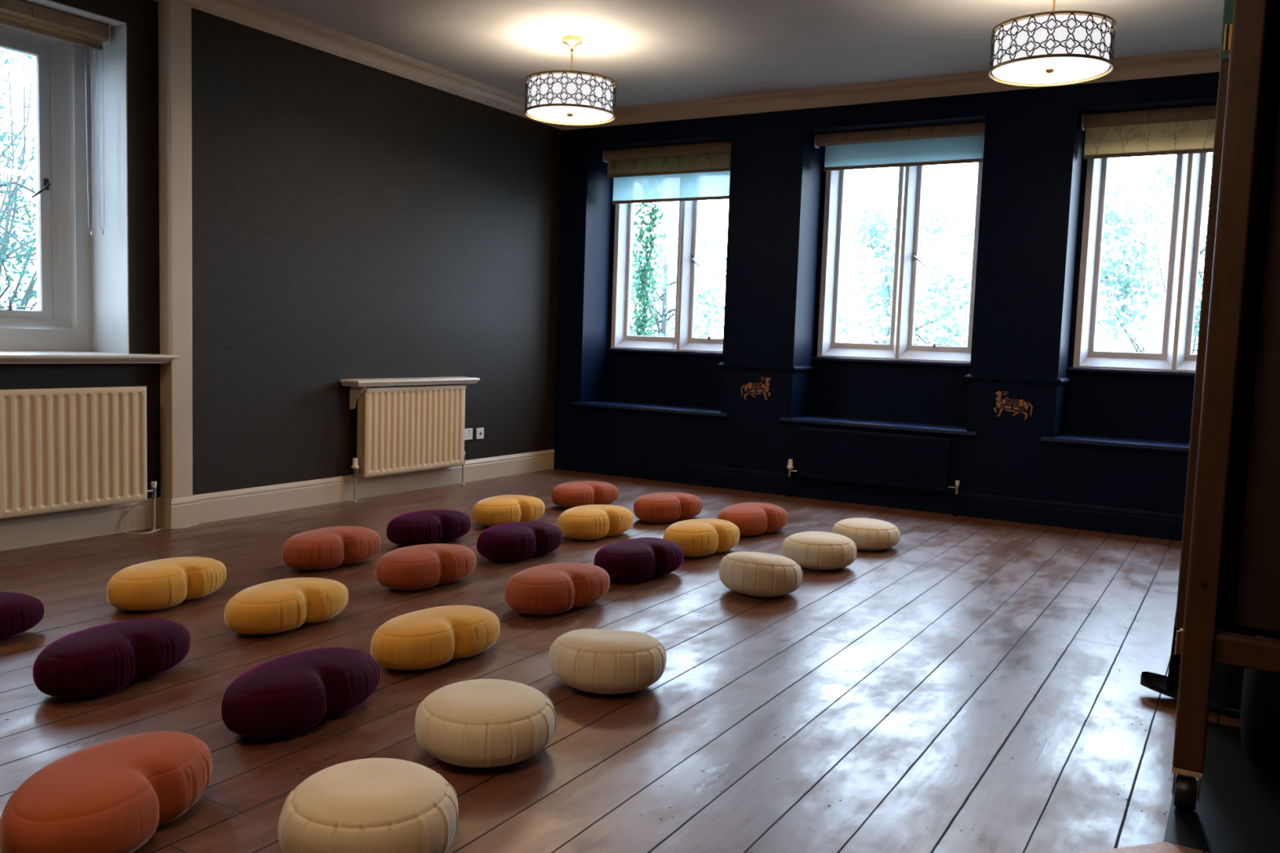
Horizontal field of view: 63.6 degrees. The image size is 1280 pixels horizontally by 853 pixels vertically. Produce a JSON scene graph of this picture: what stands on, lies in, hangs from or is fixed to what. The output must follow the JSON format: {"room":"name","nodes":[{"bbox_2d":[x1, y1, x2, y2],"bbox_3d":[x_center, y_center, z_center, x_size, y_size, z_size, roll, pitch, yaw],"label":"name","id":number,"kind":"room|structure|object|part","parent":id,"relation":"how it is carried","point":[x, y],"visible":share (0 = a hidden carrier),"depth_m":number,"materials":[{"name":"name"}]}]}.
{"room":"meditation room","nodes":[
{"label":"meditation room","id":0,"kind":"room"},
{"bbox_2d":[0,0,562,498],"bbox_3d":[-3.103,-0.903,5.310,0.600,2.960,9.620,5,6,31],"label":"wall","id":1,"kind":"structure","parent":0,"point":[351,220],"depth_m":6.54,"materials":[{"name":"grey paint"}]},
{"bbox_2d":[0,23,92,351],"bbox_3d":[-3.382,-1.240,5.105,0.120,1.722,1.298,5,6,31],"label":"window","id":2,"kind":"structure","parent":1,"relation":"in","point":[62,321],"depth_m":5.52,"materials":[{"name":"white paint"}]},
{"bbox_3d":[-3.242,-1.286,5.367,0.037,1.435,0.339,5,6,31],"label":"sash","id":3,"kind":"part","parent":2,"relation":"part of","materials":[{"name":"white paint"}]},
{"bbox_3d":[-3.145,-1.253,5.428,0.040,0.117,0.123,3,5,6],"label":"casement handle","id":4,"kind":"part","parent":2,"relation":"part of","materials":[{"name":"grey metal"}]},
{"bbox_2d":[0,0,111,235],"bbox_3d":[-3.159,-1.528,4.946,0.082,1.102,1.268,5,6,31],"label":"roller blind","id":5,"kind":"object","parent":1,"relation":"attached to","point":[19,14],"visible":1,"depth_m":5.23,"materials":[{"name":"brown fabric"}]},
{"bbox_3d":[-2.878,-1.522,5.393,0.004,0.987,0.035,5,6,31],"label":"chain","id":6,"kind":"part","parent":5,"relation":"part of","materials":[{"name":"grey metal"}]},
{"bbox_3d":[-2.847,-1.530,5.444,0.004,0.977,0.035,5,6,31],"label":"chain","id":7,"kind":"part","parent":5,"relation":"part of","materials":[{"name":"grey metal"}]},
{"bbox_2d":[23,0,128,353],"bbox_3d":[-3.277,-1.221,5.043,0.526,1.755,1.310,5,6,31],"label":"window reveal","id":8,"kind":"structure","parent":1,"relation":"attached to","point":[109,250],"depth_m":5.54,"materials":[{"name":"white paint"}]},
{"bbox_2d":[0,351,179,364],"bbox_3d":[-3.146,-0.339,5.062,0.460,0.048,1.659,5,6,31],"label":"window sill","id":9,"kind":"structure","parent":1,"relation":"attached to","point":[6,357],"depth_m":5.24,"materials":[{"name":"white paint"}]},
{"bbox_2d":[158,0,192,498],"bbox_3d":[-2.559,-0.867,5.687,0.105,2.860,0.130,5,6,31],"label":"trim","id":10,"kind":"structure","parent":1,"relation":"attached to","point":[175,23],"depth_m":5.64,"materials":[{"name":"beige paint"}]},
{"bbox_2d":[0,448,554,551],"bbox_3d":[-3.063,0.526,5.017,0.125,0.165,9.000,5,6,31],"label":"baseboard","id":11,"kind":"structure","parent":1,"relation":"attached to","point":[28,531],"depth_m":6.09,"materials":[{"name":"beige paint"}]},
{"bbox_2d":[154,0,563,130],"bbox_3d":[-2.936,-2.281,4.759,0.194,0.110,9.000,5,6,31],"label":"trim","id":12,"kind":"structure","parent":1,"relation":"attached to","point":[250,13],"depth_m":6.58,"materials":[{"name":"beige paint"}]},
{"bbox_2d":[340,376,479,408],"bbox_3d":[-1.578,-0.237,7.221,0.168,0.200,1.215,5,6,31],"label":"shelf","id":13,"kind":"object","parent":1,"relation":"attached to","point":[357,386],"visible":0.82,"depth_m":6.96,"materials":[{"name":"white paint"}]},
{"bbox_2d":[464,428,472,439],"bbox_3d":[-1.324,0.060,7.846,0.012,0.086,0.146,5,6,31],"label":"wall socket","id":14,"kind":"object","parent":1,"relation":"attached to","point":[468,432],"visible":0.55,"depth_m":7.86,"materials":[{"name":"white plastic"}]},
{"bbox_2d":[475,427,484,439],"bbox_3d":[-1.239,0.054,7.988,0.012,0.086,0.086,5,6,31],"label":"wall socket","id":15,"kind":"object","parent":1,"relation":"attached to","point":[479,431],"visible":1,"depth_m":7.98,"materials":[{"name":"white plastic"}]},
{"bbox_2d":[0,468,1239,852],"bbox_3d":[-0.283,0.884,3.638,7.600,0.120,10.050,5,6,31],"label":"floor","id":16,"kind":"structure","parent":0,"point":[964,684],"depth_m":3.35,"materials":[{"name":"brown wood"}]},
{"bbox_2d":[0,591,44,639],"bbox_3d":[-2.365,0.676,3.583,0.310,0.159,0.524,6,6,37],"label":"cushion","id":17,"kind":"object","parent":16,"relation":"on","point":[19,612],"visible":1,"depth_m":3.63,"materials":[{"name":"fabric"}]},
{"bbox_3d":[-2.363,0.613,3.577,0.257,0.032,0.447,6,6,37],"label":"panel","id":18,"kind":"part","parent":17,"relation":"part of","materials":[{"name":"fabric"}]},
{"bbox_2d":[0,386,157,531],"bbox_3d":[-2.926,0.208,5.108,0.038,0.793,1.173,5,6,30],"label":"radiator","id":19,"kind":"object","parent":16,"relation":"on","point":[69,448],"visible":1,"depth_m":5.18,"materials":[{"name":"beige metal"}]},
{"bbox_2d":[0,731,212,852],"bbox_3d":[-1.183,0.822,2.291,0.322,0.172,0.553,3,5,8],"label":"cushion","id":20,"kind":"object","parent":16,"relation":"on","point":[112,796],"visible":1,"depth_m":2.17,"materials":[{"name":"orange fabric"}]},
{"bbox_3d":[-1.182,0.753,2.285,0.275,0.034,0.478,3,5,8],"label":"panel","id":21,"kind":"part","parent":20,"relation":"part of","materials":[{"name":"orange fabric"}]},
{"bbox_2d":[32,618,190,697],"bbox_3d":[-1.666,0.723,3.258,0.302,0.169,0.521,4,5,24],"label":"cushion","id":22,"kind":"object","parent":16,"relation":"on","point":[106,658],"visible":1,"depth_m":3.13,"materials":[{"name":"fabric"}]},
{"bbox_3d":[-1.664,0.655,3.254,0.252,0.033,0.445,4,5,24],"label":"panel","id":23,"kind":"part","parent":22,"relation":"part of","materials":[{"name":"fabric"}]},
{"bbox_2d":[120,502,191,533],"bbox_3d":[-2.630,0.491,5.636,0.367,0.160,0.101,-2,6,-40],"label":"cable","id":24,"kind":"object","parent":16,"relation":"on","point":[140,502],"visible":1,"depth_m":5.58,"materials":[{"name":"white plastic"}]},
{"bbox_2d":[106,556,226,610],"bbox_3d":[-1.935,0.635,4.215,0.313,0.164,0.532,4,5,24],"label":"cushion","id":25,"kind":"object","parent":16,"relation":"on","point":[166,583],"visible":1,"depth_m":4.07,"materials":[{"name":"yellow fabric"}]},
{"bbox_3d":[-1.932,0.569,4.212,0.262,0.032,0.456,4,5,24],"label":"panel","id":26,"kind":"part","parent":25,"relation":"part of","materials":[{"name":"yellow fabric"}]},
{"bbox_2d":[223,577,348,634],"bbox_3d":[-1.355,0.681,3.949,0.307,0.158,0.529,5,6,30],"label":"cushion","id":27,"kind":"object","parent":16,"relation":"on","point":[283,605],"visible":1,"depth_m":3.82,"materials":[{"name":"yellow fabric"}]},
{"bbox_3d":[-1.354,0.617,3.945,0.260,0.031,0.455,5,6,30],"label":"panel","id":28,"kind":"part","parent":27,"relation":"part of","materials":[{"name":"yellow fabric"}]},
{"bbox_2d":[221,647,379,737],"bbox_3d":[-0.994,0.767,3.017,0.303,0.169,0.536,4,5,26],"label":"cushion","id":29,"kind":"object","parent":16,"relation":"on","point":[294,692],"visible":1,"depth_m":2.88,"materials":[{"name":"fabric"}]},
{"bbox_3d":[-0.992,0.700,3.011,0.258,0.034,0.461,4,5,26],"label":"panel","id":30,"kind":"part","parent":29,"relation":"part of","materials":[{"name":"fabric"}]},
{"bbox_2d":[281,525,381,569],"bbox_3d":[-1.494,0.583,4.980,0.304,0.167,0.536,5,6,34],"label":"cushion","id":31,"kind":"object","parent":16,"relation":"on","point":[327,548],"visible":1,"depth_m":4.84,"materials":[{"name":"orange fabric"}]},
{"bbox_3d":[-1.492,0.517,4.976,0.261,0.034,0.462,5,6,34],"label":"panel","id":32,"kind":"part","parent":31,"relation":"part of","materials":[{"name":"orange fabric"}]},
{"bbox_2d":[277,758,458,852],"bbox_3d":[-0.579,0.843,2.215,0.370,0.184,0.373,5,6,31],"label":"round cushion","id":33,"kind":"object","parent":16,"relation":"on","point":[366,805],"visible":1,"depth_m":2.11,"materials":[{"name":"fabric"}]},
{"bbox_3d":[-0.577,0.771,2.208,0.320,0.039,0.323,5,6,31],"label":"panel","id":34,"kind":"part","parent":33,"relation":"part of","materials":[{"name":"fabric"}]},
{"bbox_2d":[351,384,465,502],"bbox_3d":[-1.598,0.092,7.247,0.084,0.752,1.123,5,6,31],"label":"radiator","id":35,"kind":"object","parent":16,"relation":"on","point":[413,428],"visible":1,"depth_m":7.16,"materials":[{"name":"beige metal"}]},
{"bbox_2d":[375,543,476,590],"bbox_3d":[-0.975,0.629,4.667,0.310,0.165,0.536,5,6,35],"label":"cushion","id":36,"kind":"object","parent":16,"relation":"on","point":[420,566],"visible":1,"depth_m":4.52,"materials":[{"name":"orange fabric"}]},
{"bbox_3d":[-0.973,0.563,4.661,0.262,0.032,0.460,5,6,35],"label":"panel","id":37,"kind":"part","parent":36,"relation":"part of","materials":[{"name":"orange fabric"}]},
{"bbox_2d":[386,509,471,546],"bbox_3d":[-1.152,0.546,5.596,0.312,0.160,0.539,6,6,37],"label":"cushion","id":38,"kind":"object","parent":16,"relation":"on","point":[433,526],"visible":0.94,"depth_m":5.45,"materials":[{"name":"fabric"}]},
{"bbox_3d":[-1.150,0.481,5.593,0.259,0.032,0.460,6,6,37],"label":"panel","id":39,"kind":"part","parent":38,"relation":"part of","materials":[{"name":"fabric"}]},
{"bbox_2d":[370,604,500,670],"bbox_3d":[-0.719,0.732,3.605,0.309,0.159,0.532,6,6,37],"label":"cushion","id":40,"kind":"object","parent":16,"relation":"on","point":[433,637],"visible":1,"depth_m":3.47,"materials":[{"name":"yellow fabric"}]},
{"bbox_3d":[-0.716,0.669,3.599,0.258,0.031,0.455,6,6,37],"label":"panel","id":41,"kind":"part","parent":40,"relation":"part of","materials":[{"name":"yellow fabric"}]},
{"bbox_2d":[414,679,556,767],"bbox_3d":[-0.420,0.805,2.812,0.378,0.168,0.384,1,5,-9],"label":"round cushion","id":42,"kind":"object","parent":16,"relation":"on","point":[476,722],"visible":1,"depth_m":2.69,"materials":[{"name":"fabric"}]},
{"bbox_3d":[-0.417,0.740,2.806,0.329,0.036,0.332,1,5,-9],"label":"panel","id":43,"kind":"part","parent":42,"relation":"part of","materials":[{"name":"fabric"}]},
{"bbox_2d":[471,494,545,526],"bbox_3d":[-0.800,0.505,6.208,0.317,0.162,0.541,6,6,36],"label":"cushion","id":44,"kind":"object","parent":16,"relation":"on","point":[493,511],"visible":0.88,"depth_m":6.05,"materials":[{"name":"yellow fabric"}]},
{"bbox_3d":[-0.799,0.440,6.204,0.263,0.031,0.461,6,6,36],"label":"panel","id":45,"kind":"part","parent":44,"relation":"part of","materials":[{"name":"yellow fabric"}]},
{"bbox_2d":[476,521,562,560],"bbox_3d":[-0.627,0.587,5.317,0.311,0.163,0.549,5,6,34],"label":"cushion","id":46,"kind":"object","parent":16,"relation":"on","point":[521,540],"visible":1,"depth_m":5.16,"materials":[{"name":"fabric"}]},
{"bbox_3d":[-0.625,0.522,5.311,0.267,0.032,0.473,5,6,34],"label":"panel","id":47,"kind":"part","parent":46,"relation":"part of","materials":[{"name":"fabric"}]},
{"bbox_2d":[504,562,609,614],"bbox_3d":[-0.354,0.677,4.343,0.324,0.167,0.545,6,6,40],"label":"cushion","id":48,"kind":"object","parent":16,"relation":"on","point":[551,588],"visible":1,"depth_m":4.20,"materials":[{"name":"orange fabric"}]},
{"bbox_3d":[-0.351,0.611,4.338,0.264,0.033,0.465,6,6,40],"label":"panel","id":49,"kind":"part","parent":48,"relation":"part of","materials":[{"name":"orange fabric"}]},
{"bbox_2d":[551,480,618,508],"bbox_3d":[-0.377,0.457,6.933,0.320,0.163,0.546,7,7,44],"label":"cushion","id":50,"kind":"object","parent":16,"relation":"on","point":[571,495],"visible":0.88,"depth_m":6.79,"materials":[{"name":"orange fabric"}]},
{"bbox_3d":[-0.375,0.391,6.927,0.266,0.032,0.465,7,7,44],"label":"panel","id":51,"kind":"part","parent":50,"relation":"part of","materials":[{"name":"orange fabric"}]},
{"bbox_2d":[557,504,633,540],"bbox_3d":[-0.265,0.545,5.920,0.315,0.168,0.545,6,6,39],"label":"cushion","id":52,"kind":"object","parent":16,"relation":"on","point":[589,522],"visible":0.99,"depth_m":5.76,"materials":[{"name":"yellow fabric"}]},
{"bbox_3d":[-0.263,0.477,5.916,0.269,0.032,0.471,6,6,39],"label":"panel","id":53,"kind":"part","parent":52,"relation":"part of","materials":[{"name":"yellow fabric"}]},
{"bbox_2d":[548,628,666,693],"bbox_3d":[-0.105,0.760,3.394,0.389,0.180,0.383,6,6,40],"label":"round cushion","id":54,"kind":"object","parent":16,"relation":"on","point":[599,661],"visible":1,"depth_m":3.25,"materials":[{"name":"fabric"}]},
{"bbox_3d":[-0.103,0.698,3.388,0.336,0.055,0.332,6,6,40],"label":"panel","id":55,"kind":"part","parent":54,"relation":"part of","materials":[{"name":"fabric"}]},
{"bbox_2d":[593,537,684,582],"bbox_3d":[-0.013,0.636,4.946,0.311,0.170,0.540,6,7,42],"label":"cushion","id":56,"kind":"object","parent":16,"relation":"on","point":[637,559],"visible":0.93,"depth_m":4.80,"materials":[{"name":"fabric"}]},
{"bbox_3d":[-0.010,0.568,4.940,0.259,0.033,0.462,6,7,42],"label":"panel","id":57,"kind":"part","parent":56,"relation":"part of","materials":[{"name":"fabric"}]},
{"bbox_2d":[633,492,702,523],"bbox_3d":[0.172,0.508,6.537,0.312,0.167,0.538,7,7,44],"label":"cushion","id":58,"kind":"object","parent":16,"relation":"on","point":[663,507],"visible":1,"depth_m":6.38,"materials":[{"name":"orange fabric"}]},
{"bbox_3d":[0.174,0.441,6.531,0.266,0.032,0.466,7,7,44],"label":"panel","id":59,"kind":"part","parent":58,"relation":"part of","materials":[{"name":"orange fabric"}]},
{"bbox_2d":[662,518,739,556],"bbox_3d":[0.323,0.594,5.552,0.321,0.173,0.547,6,6,38],"label":"cushion","id":60,"kind":"object","parent":16,"relation":"on","point":[700,537],"visible":0.94,"depth_m":5.39,"materials":[{"name":"yellow fabric"}]},
{"bbox_3d":[0.325,0.524,5.545,0.269,0.033,0.470,6,6,38],"label":"panel","id":61,"kind":"part","parent":60,"relation":"part of","materials":[{"name":"yellow fabric"}]},
{"bbox_2d":[717,502,787,535],"bbox_3d":[0.663,0.553,6.189,0.332,0.169,0.548,7,7,43],"label":"cushion","id":62,"kind":"object","parent":16,"relation":"on","point":[751,518],"visible":0.87,"depth_m":6.05,"materials":[{"name":"orange fabric"}]},
{"bbox_3d":[0.667,0.486,6.183,0.273,0.033,0.467,7,7,43],"label":"panel","id":63,"kind":"part","parent":62,"relation":"part of","materials":[{"name":"orange fabric"}]},
{"bbox_2d":[719,551,802,597],"bbox_3d":[0.551,0.666,4.712,0.381,0.188,0.377,2,5,0],"label":"round cushion","id":64,"kind":"object","parent":16,"relation":"on","point":[754,574],"visible":1,"depth_m":4.57,"materials":[{"name":"fabric"}]},
{"bbox_3d":[0.554,0.603,4.707,0.329,0.060,0.326,2,5,0],"label":"panel","id":65,"kind":"part","parent":64,"relation":"part of","materials":[{"name":"fabric"}]},
{"bbox_2d":[782,531,857,570],"bbox_3d":[0.923,0.638,5.313,0.382,0.168,0.379,-2,6,-40],"label":"round cushion","id":66,"kind":"object","parent":16,"relation":"on","point":[814,550],"visible":0.97,"depth_m":5.17,"materials":[{"name":"fabric"}]},
{"bbox_3d":[0.925,0.572,5.308,0.330,0.037,0.328,-2,6,-40],"label":"panel","id":67,"kind":"part","parent":66,"relation":"part of","materials":[{"name":"fabric"}]},
{"bbox_2d":[832,517,900,551],"bbox_3d":[1.286,0.611,5.868,0.376,0.153,0.383,3,5,10],"label":"round cushion","id":68,"kind":"object","parent":16,"relation":"on","point":[867,534],"visible":0.93,"depth_m":5.72,"materials":[{"name":"fabric"}]},
{"bbox_3d":[1.288,0.551,5.862,0.325,0.033,0.330,3,5,10],"label":"panel","id":69,"kind":"part","parent":68,"relation":"part of","materials":[{"name":"fabric"}]},
{"bbox_2d":[786,426,959,516],"bbox_3d":[1.646,0.305,7.374,1.272,0.530,0.050,5,6,30],"label":"radiator","id":70,"kind":"object","parent":16,"relation":"on","point":[908,462],"visible":1,"depth_m":7.33,"materials":[{"name":"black metal"}]},
{"bbox_3d":[1.646,0.231,7.357,1.105,0.380,0.024,5,6,31],"label":"ribbed panel","id":71,"kind":"part","parent":70,"relation":"part of","materials":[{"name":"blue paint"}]},
{"bbox_2d":[1083,841,1184,852],"bbox_3d":[1.017,0.989,2.188,0.550,0.008,0.320,1,5,-16],"label":"wooden board","id":72,"kind":"object","parent":16,"relation":"on","point":[1161,847],"visible":1,"depth_m":2.37,"materials":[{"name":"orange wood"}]},
{"bbox_2d":[1140,611,1256,715],"bbox_3d":[2.018,0.646,3.273,0.747,0.566,0.203,5,6,31],"label":"metal stand","id":73,"kind":"object","parent":16,"relation":"on","point":[1226,683],"visible":0.27,"depth_m":3.36,"materials":[{"name":"black metal"}]},
{"bbox_2d":[1163,721,1279,852],"bbox_3d":[2.100,1.005,2.492,1.428,0.002,0.980,5,6,31],"label":"rubber mat","id":74,"kind":"object","parent":16,"relation":"on","point":[1237,809],"visible":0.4,"depth_m":2.63,"materials":[{"name":"black rubber"}]},
{"bbox_2d":[1171,0,1279,811],"bbox_3d":[1.902,-0.294,2.328,1.130,2.599,0.277,5,6,31],"label":"wooden frame","id":75,"kind":"object","parent":74,"relation":"on","point":[1229,573],"visible":1,"depth_m":2.55,"materials":[{"name":"brown wood"}]},
{"bbox_3d":[1.486,-0.197,2.695,0.053,1.475,0.050,5,6,31],"label":"post","id":76,"kind":"part","parent":75,"relation":"part of","materials":[{"name":"brown wood"}]},
{"bbox_3d":[1.833,0.580,2.310,0.962,0.074,0.050,5,6,31],"label":"cross rail","id":77,"kind":"part","parent":75,"relation":"part of","materials":[{"name":"brown wood"}]},
{"bbox_2d":[1240,635,1279,770],"bbox_3d":[1.963,0.777,2.770,0.600,0.390,0.390,5,6,31],"label":"bolster","id":78,"kind":"object","parent":74,"relation":"on","point":[1260,715],"visible":0.77,"depth_m":2.76,"materials":[{"name":"black fabric"}]},
{"bbox_2d":[251,0,1224,107],"bbox_3d":[-0.177,-2.183,3.375,7.600,0.120,10.050,5,6,31],"label":"ceiling","id":79,"kind":"structure","parent":0,"point":[655,51],"depth_m":6.15,"materials":[{"name":"white paint"}]},
{"bbox_2d":[524,35,617,125],"bbox_3d":[-0.424,-2.149,6.350,0.564,0.471,0.564,6,6,40],"label":"pendant lamp","id":80,"kind":"object","parent":79,"relation":"hanging from","point":[564,98],"visible":1,"depth_m":6.18,"materials":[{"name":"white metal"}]},
{"bbox_3d":[-0.428,-2.017,6.362,0.522,0.182,0.522,5,6,31],"label":"lamp shade","id":81,"kind":"part","parent":80,"relation":"part of","materials":[{"name":"white fabric"}]},
{"bbox_2d":[527,102,613,122],"bbox_3d":[-0.431,-1.934,6.369,0.530,0.006,0.530,5,6,31],"label":"diffuser","id":82,"kind":"object","parent":80,"relation":"attached to","point":[542,112],"depth_m":6.33,"materials":[{"name":"white glass"}]},
{"bbox_3d":[-0.422,-2.192,6.347,0.020,0.265,0.020,5,6,31],"label":"rod","id":83,"kind":"part","parent":80,"relation":"part of","materials":[{"name":"gold metal"}]},
{"bbox_2d":[988,0,1116,86],"bbox_3d":[1.993,-1.948,4.980,0.564,0.471,0.564,6,6,40],"label":"pendant lamp","id":84,"kind":"object","parent":79,"relation":"hanging from","point":[1051,50],"visible":1,"depth_m":4.82,"materials":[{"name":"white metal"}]},
{"bbox_2d":[991,53,1109,83],"bbox_3d":[1.986,-1.733,4.998,0.530,0.006,0.530,5,6,31],"label":"diffuser","id":85,"kind":"object","parent":84,"relation":"attached to","point":[1015,68],"depth_m":4.97,"materials":[{"name":"white glass"}]},
{"bbox_3d":[1.995,-1.991,4.976,0.020,0.265,0.020,5,6,31],"label":"rod","id":86,"kind":"part","parent":84,"relation":"part of","materials":[{"name":"gold metal"}]},
{"bbox_2d":[553,71,1219,514],"bbox_3d":[2.293,-0.889,7.332,6.600,2.960,0.620,5,6,31],"label":"wall","id":87,"kind":"structure","parent":0,"point":[1034,143],"depth_m":7.58,"materials":[{"name":"blue paint"}]},
{"bbox_2d":[606,200,723,355],"bbox_3d":[0.355,-1.452,8.664,1.310,1.680,0.225,5,6,31],"label":"window","id":88,"kind":"structure","parent":87,"relation":"in","point":[684,341],"depth_m":8.71,"materials":[{"name":"white paint"}]},
{"bbox_3d":[0.120,-1.439,8.816,0.533,1.417,0.037,5,6,31],"label":"sash","id":89,"kind":"part","parent":88,"relation":"part of","materials":[{"name":"white paint"}]},
{"bbox_3d":[0.462,-1.367,8.553,0.040,0.114,0.126,-1,6,-35],"label":"casement handle","id":90,"kind":"part","parent":88,"relation":"part of","materials":[{"name":"grey metal"}]},
{"bbox_3d":[0.633,-1.395,8.512,0.451,1.417,0.037,5,6,31],"label":"sash","id":91,"kind":"part","parent":88,"relation":"part of","materials":[{"name":"white paint"}]},
{"bbox_2d":[602,140,731,204],"bbox_3d":[0.248,-2.054,8.379,1.255,0.436,0.108,5,6,31],"label":"roller blind","id":92,"kind":"object","parent":87,"relation":"attached to","point":[697,171],"visible":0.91,"depth_m":8.38,"materials":[{"name":"brown fabric"}]},
{"bbox_2d":[741,377,770,399],"bbox_3d":[0.882,-0.288,7.854,0.246,0.183,0.002,5,6,31],"label":"cow emblem","id":93,"kind":"object","parent":87,"relation":"attached to","point":[767,379],"visible":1,"depth_m":7.84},
{"bbox_2d":[553,449,1183,541],"bbox_3d":[2.090,0.521,7.172,6.579,0.165,0.020,5,6,31],"label":"baseboard","id":94,"kind":"structure","parent":87,"relation":"attached to","point":[1150,524],"depth_m":7.32,"materials":[{"name":"blue paint"}]},
{"bbox_2d":[570,400,1189,451],"bbox_3d":[1.764,-0.018,7.575,5.194,0.024,0.465,5,6,31],"label":"trim","id":95,"kind":"structure","parent":87,"relation":"attached to","point":[1065,437],"depth_m":7.40,"materials":[{"name":"blue paint"}]},
{"bbox_2d":[563,48,1220,129],"bbox_3d":[2.156,-2.288,6.895,6.596,0.110,0.115,5,6,31],"label":"trim","id":96,"kind":"structure","parent":87,"relation":"attached to","point":[1201,61],"depth_m":7.19,"materials":[{"name":"beige paint"}]},
{"bbox_2d":[717,362,1071,386],"bbox_3d":[1.779,-0.392,7.528,2.500,0.050,0.428,5,6,31],"label":"trim","id":97,"kind":"structure","parent":87,"relation":"attached to","point":[971,377],"depth_m":7.00,"materials":[{"name":"blue paint"}]},
{"bbox_2d":[813,134,984,366],"bbox_3d":[1.976,-1.313,7.702,1.290,1.680,0.225,5,6,31],"label":"window","id":98,"kind":"structure","parent":87,"relation":"in","point":[901,348],"depth_m":7.70,"materials":[{"name":"white paint"}]},
{"bbox_3d":[1.732,-1.301,7.859,0.495,1.417,0.037,5,6,31],"label":"sash","id":99,"kind":"part","parent":98,"relation":"part of","materials":[{"name":"white paint"}]},
{"bbox_2d":[813,121,985,170],"bbox_3d":[1.864,-2.005,7.414,1.264,0.258,0.108,5,6,31],"label":"roller blind","id":100,"kind":"object","parent":98,"relation":"attached to","point":[959,143],"visible":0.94,"depth_m":7.41,"materials":[{"name":"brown fabric"}]},
{"bbox_3d":[2.058,-1.230,7.606,0.040,0.114,0.126,-1,6,-35],"label":"casement handle","id":101,"kind":"part","parent":98,"relation":"part of","materials":[{"name":"grey metal"}]},
{"bbox_3d":[2.237,-1.258,7.560,0.469,1.417,0.037,5,6,31],"label":"sash","id":102,"kind":"part","parent":98,"relation":"part of","materials":[{"name":"white paint"}]},
{"bbox_2d":[993,391,1032,419],"bbox_3d":[2.495,-0.141,6.897,0.248,0.183,0.002,5,6,31],"label":"cow emblem","id":103,"kind":"object","parent":87,"relation":"attached to","point":[998,398],"visible":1,"depth_m":6.91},
{"bbox_2d":[1067,133,1207,375],"bbox_3d":[3.567,-1.178,6.758,1.290,1.680,0.225,5,6,31],"label":"window","id":104,"kind":"structure","parent":87,"relation":"in","point":[1175,357],"depth_m":6.83,"materials":[{"name":"white paint"}]},
{"bbox_3d":[3.318,-1.165,6.918,0.482,1.417,0.037,5,6,31],"label":"sash","id":105,"kind":"part","parent":104,"relation":"part of","materials":[{"name":"white paint"}]},
{"bbox_2d":[1081,104,1217,159],"bbox_3d":[3.446,-1.855,6.461,1.267,0.284,0.082,5,6,31],"label":"roller blind","id":106,"kind":"object","parent":104,"relation":"attached to","point":[1188,129],"visible":0.65,"depth_m":6.57,"materials":[{"name":"brown fabric"}]},
{"bbox_3d":[3.822,-1.122,6.619,0.482,1.417,0.037,5,6,31],"label":"sash","id":107,"kind":"part","parent":104,"relation":"part of","materials":[{"name":"white paint"}]},
{"label":"outside","id":108,"kind":"structure","parent":0,"visible":0},
{"bbox_3d":[-0.854,3.447,9.136,120.000,0.200,120.000,5,6,31],"label":"lawn","id":109,"kind":"structure","parent":108,"visible":0},
{"bbox_2d":[0,49,36,310],"bbox_3d":[-6.753,-0.917,10.370,3.112,7.897,5.015,5,6,31],"label":"tree","id":110,"kind":"object","parent":109,"relation":"on","point":[12,197],"visible":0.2,"depth_m":10.41,"materials":[{"name":"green plant"}]},
{"bbox_2d":[629,202,666,336],"bbox_3d":[-0.010,0.433,9.373,0.361,5.819,0.216,4,5,19],"label":"ivy vine","id":111,"kind":"object","parent":109,"relation":"on","point":[643,277],"visible":0.48,"depth_m":9.20,"materials":[{"name":"green plant"}]},
{"bbox_3d":[-0.007,0.482,9.379,0.186,5.721,0.080,5,6,31],"label":"stem","id":112,"kind":"part","parent":111,"relation":"part of","materials":[{"name":"green plant"}]},
{"bbox_2d":[629,204,727,337],"bbox_3d":[0.384,-0.915,17.492,3.839,7.166,3.110,5,6,31],"label":"tree","id":113,"kind":"object","parent":109,"relation":"on","point":[662,331],"visible":0.18,"depth_m":16.98,"materials":[{"name":"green plant"}]},
{"bbox_2d":[837,186,973,346],"bbox_3d":[3.847,-0.255,15.625,3.902,6.416,3.102,5,6,31],"label":"tree","id":114,"kind":"object","parent":109,"relation":"on","point":[886,291],"visible":0.24,"depth_m":15.01,"materials":[{"name":"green plant"}]},
{"bbox_2d":[1097,154,1213,354],"bbox_3d":[7.024,-0.687,13.236,3.889,7.902,3.050,5,6,31],"label":"tree","id":115,"kind":"object","parent":109,"relation":"on","point":[1124,283],"visible":0.25,"depth_m":13.10,"materials":[{"name":"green plant"}]}
]}

